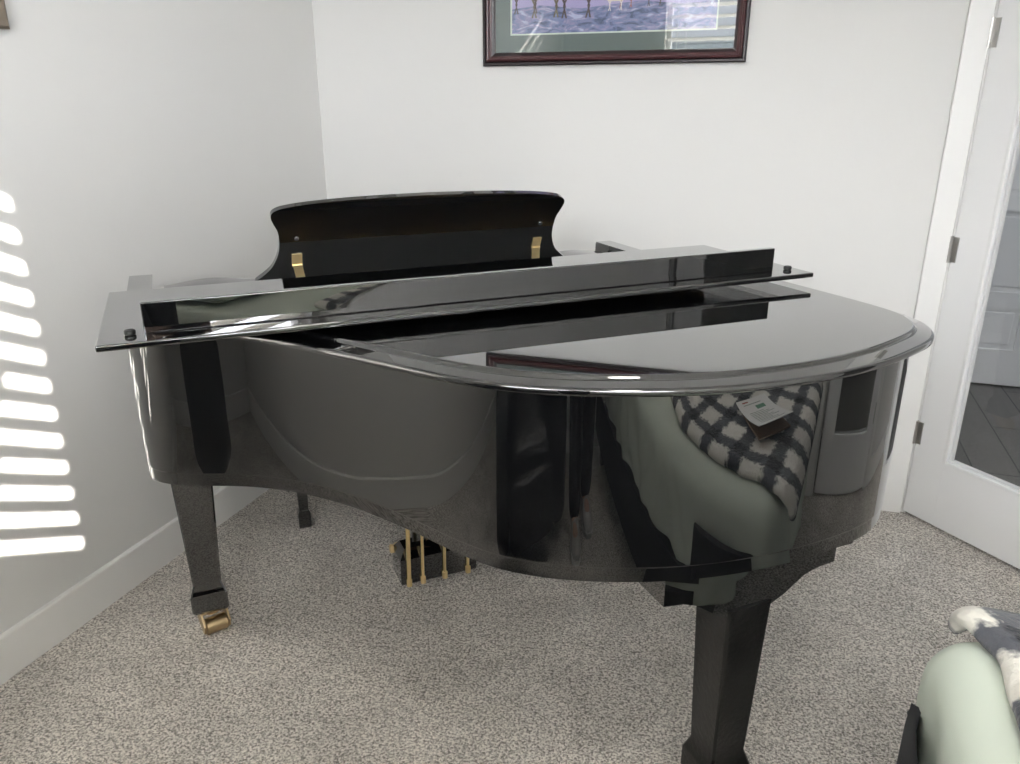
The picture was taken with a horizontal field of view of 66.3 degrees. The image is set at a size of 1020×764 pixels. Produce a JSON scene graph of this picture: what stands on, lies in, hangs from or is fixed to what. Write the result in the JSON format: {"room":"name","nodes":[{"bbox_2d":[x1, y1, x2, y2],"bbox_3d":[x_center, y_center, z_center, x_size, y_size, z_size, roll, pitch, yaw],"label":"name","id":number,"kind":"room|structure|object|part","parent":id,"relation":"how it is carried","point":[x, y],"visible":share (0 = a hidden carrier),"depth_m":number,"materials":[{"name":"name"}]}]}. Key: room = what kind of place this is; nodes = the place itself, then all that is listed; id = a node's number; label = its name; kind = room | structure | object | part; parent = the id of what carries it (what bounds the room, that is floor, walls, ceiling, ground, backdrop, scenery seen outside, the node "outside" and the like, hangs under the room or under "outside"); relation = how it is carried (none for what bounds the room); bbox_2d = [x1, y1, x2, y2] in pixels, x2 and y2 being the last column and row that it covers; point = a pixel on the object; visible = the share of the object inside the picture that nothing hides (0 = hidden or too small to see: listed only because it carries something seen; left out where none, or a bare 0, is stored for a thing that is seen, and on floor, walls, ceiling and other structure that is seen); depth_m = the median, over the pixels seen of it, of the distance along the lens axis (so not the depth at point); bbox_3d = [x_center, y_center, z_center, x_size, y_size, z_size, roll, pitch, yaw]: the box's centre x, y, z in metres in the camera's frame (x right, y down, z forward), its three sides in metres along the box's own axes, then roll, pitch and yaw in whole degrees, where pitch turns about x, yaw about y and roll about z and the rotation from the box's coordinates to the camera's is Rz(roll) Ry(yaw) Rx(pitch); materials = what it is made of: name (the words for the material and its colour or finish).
{"room":"music room","nodes":[
{"label":"music room","id":0,"kind":"room"},
{"bbox_2d":[0,0,326,633],"bbox_3d":[-1.389,-0.497,1.495,0.120,2.720,3.840,7,21,18],"label":"wall","id":1,"kind":"structure","parent":0,"point":[161,139],"depth_m":2.18,"materials":[{"name":"white paint"}]},
{"bbox_2d":[0,0,9,29],"bbox_3d":[-1.228,-0.981,1.579,0.024,0.460,0.360,7,21,18],"label":"picture frame","id":2,"kind":"object","parent":1,"relation":"attached to","point":[4,23],"visible":1,"depth_m":1.79,"materials":[{"name":"brown wood"}]},
{"bbox_2d":[0,486,269,685],"bbox_3d":[-1.328,0.738,1.900,0.015,0.122,3.620,7,21,18],"label":"baseboard","id":3,"kind":"structure","parent":1,"relation":"attached to","point":[23,643],"depth_m":2.25,"materials":[{"name":"white paint"}]},
{"bbox_2d":[0,382,1019,763],"bbox_3d":[1.218,0.859,1.892,5.064,0.100,5.380,7,21,18],"label":"floor","id":4,"kind":"structure","parent":0,"point":[324,656],"depth_m":2.08,"materials":[{"name":"grey carpet"}]},
{"bbox_2d":[288,491,311,528],"bbox_3d":[-0.481,0.191,2.915,0.716,0.475,0.356,-8,21,-22],"label":"piano bench","id":5,"kind":"object","parent":4,"relation":"on","point":[303,512],"visible":0.15,"depth_m":2.71,"materials":[{"name":"black paint"}]},
{"bbox_3d":[-0.721,0.338,2.685,0.044,0.350,0.044,-8,21,-22],"label":"leg","id":6,"kind":"part","parent":5,"relation":"part of","materials":[{"name":"black paint"}]},
{"bbox_2d":[95,190,934,763],"bbox_3d":[-0.072,0.173,1.901,1.514,1.186,1.484,-8,21,-22],"label":"grand piano","id":7,"kind":"object","parent":4,"relation":"on","point":[704,428],"visible":1,"depth_m":1.42,"materials":[{"name":"black paint"}]},
{"bbox_3d":[-0.904,-0.084,1.958,0.056,0.313,0.573,-8,21,-22],"label":"arm","id":8,"kind":"part","parent":7,"relation":"part of","materials":[{"name":"black paint"}]},
{"bbox_3d":[-0.840,0.373,2.102,0.110,0.525,0.110,-8,21,-22],"label":"leg","id":9,"kind":"part","parent":7,"relation":"part of","materials":[{"name":"black paint"}]},
{"bbox_3d":[-0.362,0.510,2.390,0.012,0.028,0.028,-8,21,-22],"label":"lyre knob","id":10,"kind":"part","parent":7,"relation":"part of","materials":[{"name":"gold metal"}]},
{"bbox_3d":[-0.298,0.314,2.242,0.020,0.597,0.015,8,21,21],"label":"brass rod","id":11,"kind":"part","parent":7,"relation":"part of","materials":[{"name":"brown metal"}]},
{"bbox_3d":[-0.281,0.268,2.297,0.045,0.462,0.030,-8,21,-22],"label":"lyre post","id":12,"kind":"part","parent":7,"relation":"part of","materials":[{"name":"black paint"}]},
{"bbox_3d":[-0.259,0.308,2.258,0.016,0.597,0.011,8,21,21],"label":"brass rod","id":13,"kind":"part","parent":7,"relation":"part of","materials":[{"name":"brown metal"}]},
{"bbox_3d":[-0.195,0.299,2.283,0.016,0.597,0.011,8,21,21],"label":"brass rod","id":14,"kind":"part","parent":7,"relation":"part of","materials":[{"name":"brown metal"}]},
{"bbox_3d":[0.039,-0.108,1.524,1.513,0.033,0.916,-8,21,-22],"label":"lid","id":15,"kind":"part","parent":7,"relation":"part of","materials":[{"name":"black paint"}]},
{"bbox_3d":[0.365,-0.265,2.469,0.052,0.313,0.573,-8,21,-22],"label":"arm","id":16,"kind":"part","parent":7,"relation":"part of","materials":[{"name":"black paint"}]},
{"bbox_3d":[0.424,0.609,1.555,0.100,0.447,0.100,-8,21,-22],"label":"leg","id":17,"kind":"part","parent":7,"relation":"part of","materials":[{"name":"black paint"}]},
{"bbox_2d":[896,642,1019,763],"bbox_3d":[0.817,1.012,0.392,1.023,0.615,1.942,7,21,18],"label":"bed","id":18,"kind":"object","parent":4,"relation":"on","point":[962,713],"visible":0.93,"depth_m":1.13,"materials":[{"name":"fabric"}]},
{"bbox_2d":[948,606,1019,729],"bbox_3d":[0.927,0.602,0.635,0.834,0.083,1.184,7,21,18],"label":"fleece blanket","id":19,"kind":"object","parent":18,"relation":"on","point":[997,631],"visible":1,"depth_m":1.17,"materials":[{"name":"white fabric"}]},
{"bbox_2d":[312,0,996,506],"bbox_3d":[0.889,-0.891,2.608,3.424,2.720,0.110,7,21,18],"label":"wall","id":20,"kind":"structure","parent":0,"point":[823,148],"depth_m":2.68,"materials":[{"name":"white paint"}]},
{"bbox_2d":[482,0,751,66],"bbox_3d":[0.334,-1.384,2.556,0.906,0.637,0.028,7,21,18],"label":"framed picture","id":21,"kind":"object","parent":20,"relation":"attached to","point":[515,32],"visible":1,"depth_m":2.63,"materials":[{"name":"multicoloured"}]},
{"bbox_2d":[512,0,717,33],"bbox_3d":[0.337,-1.388,2.568,0.708,0.437,0.003,7,21,18],"label":"painting","id":22,"kind":"object","parent":21,"relation":"attached to","point":[528,16],"depth_m":2.62,"materials":[{"name":"blue"}]},
{"bbox_2d":[881,0,999,512],"bbox_3d":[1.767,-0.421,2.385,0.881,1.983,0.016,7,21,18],"label":"trim","id":23,"kind":"structure","parent":20,"relation":"attached to","point":[974,48],"depth_m":2.48,"materials":[{"name":"white paint"}]},
{"bbox_2d":[903,0,1019,568],"bbox_3d":[1.585,-0.326,2.228,0.147,1.884,0.707,-9,22,-24],"label":"door","id":24,"kind":"structure","parent":20,"relation":"in","point":[981,509],"depth_m":2.50,"materials":[{"name":"white paint"}]},
{"bbox_3d":[2.704,-1.269,3.670,3.800,2.720,0.100,7,21,18],"label":"wall","id":25,"kind":"structure","parent":0,"visible":0},
{"bbox_2d":[971,149,1019,386],"bbox_3d":[2.626,-0.886,3.728,0.960,1.960,0.090,7,21,18],"label":"door","id":26,"kind":"structure","parent":25,"relation":"in","point":[997,361],"depth_m":3.98,"materials":[{"name":"white paint"}]}
]}

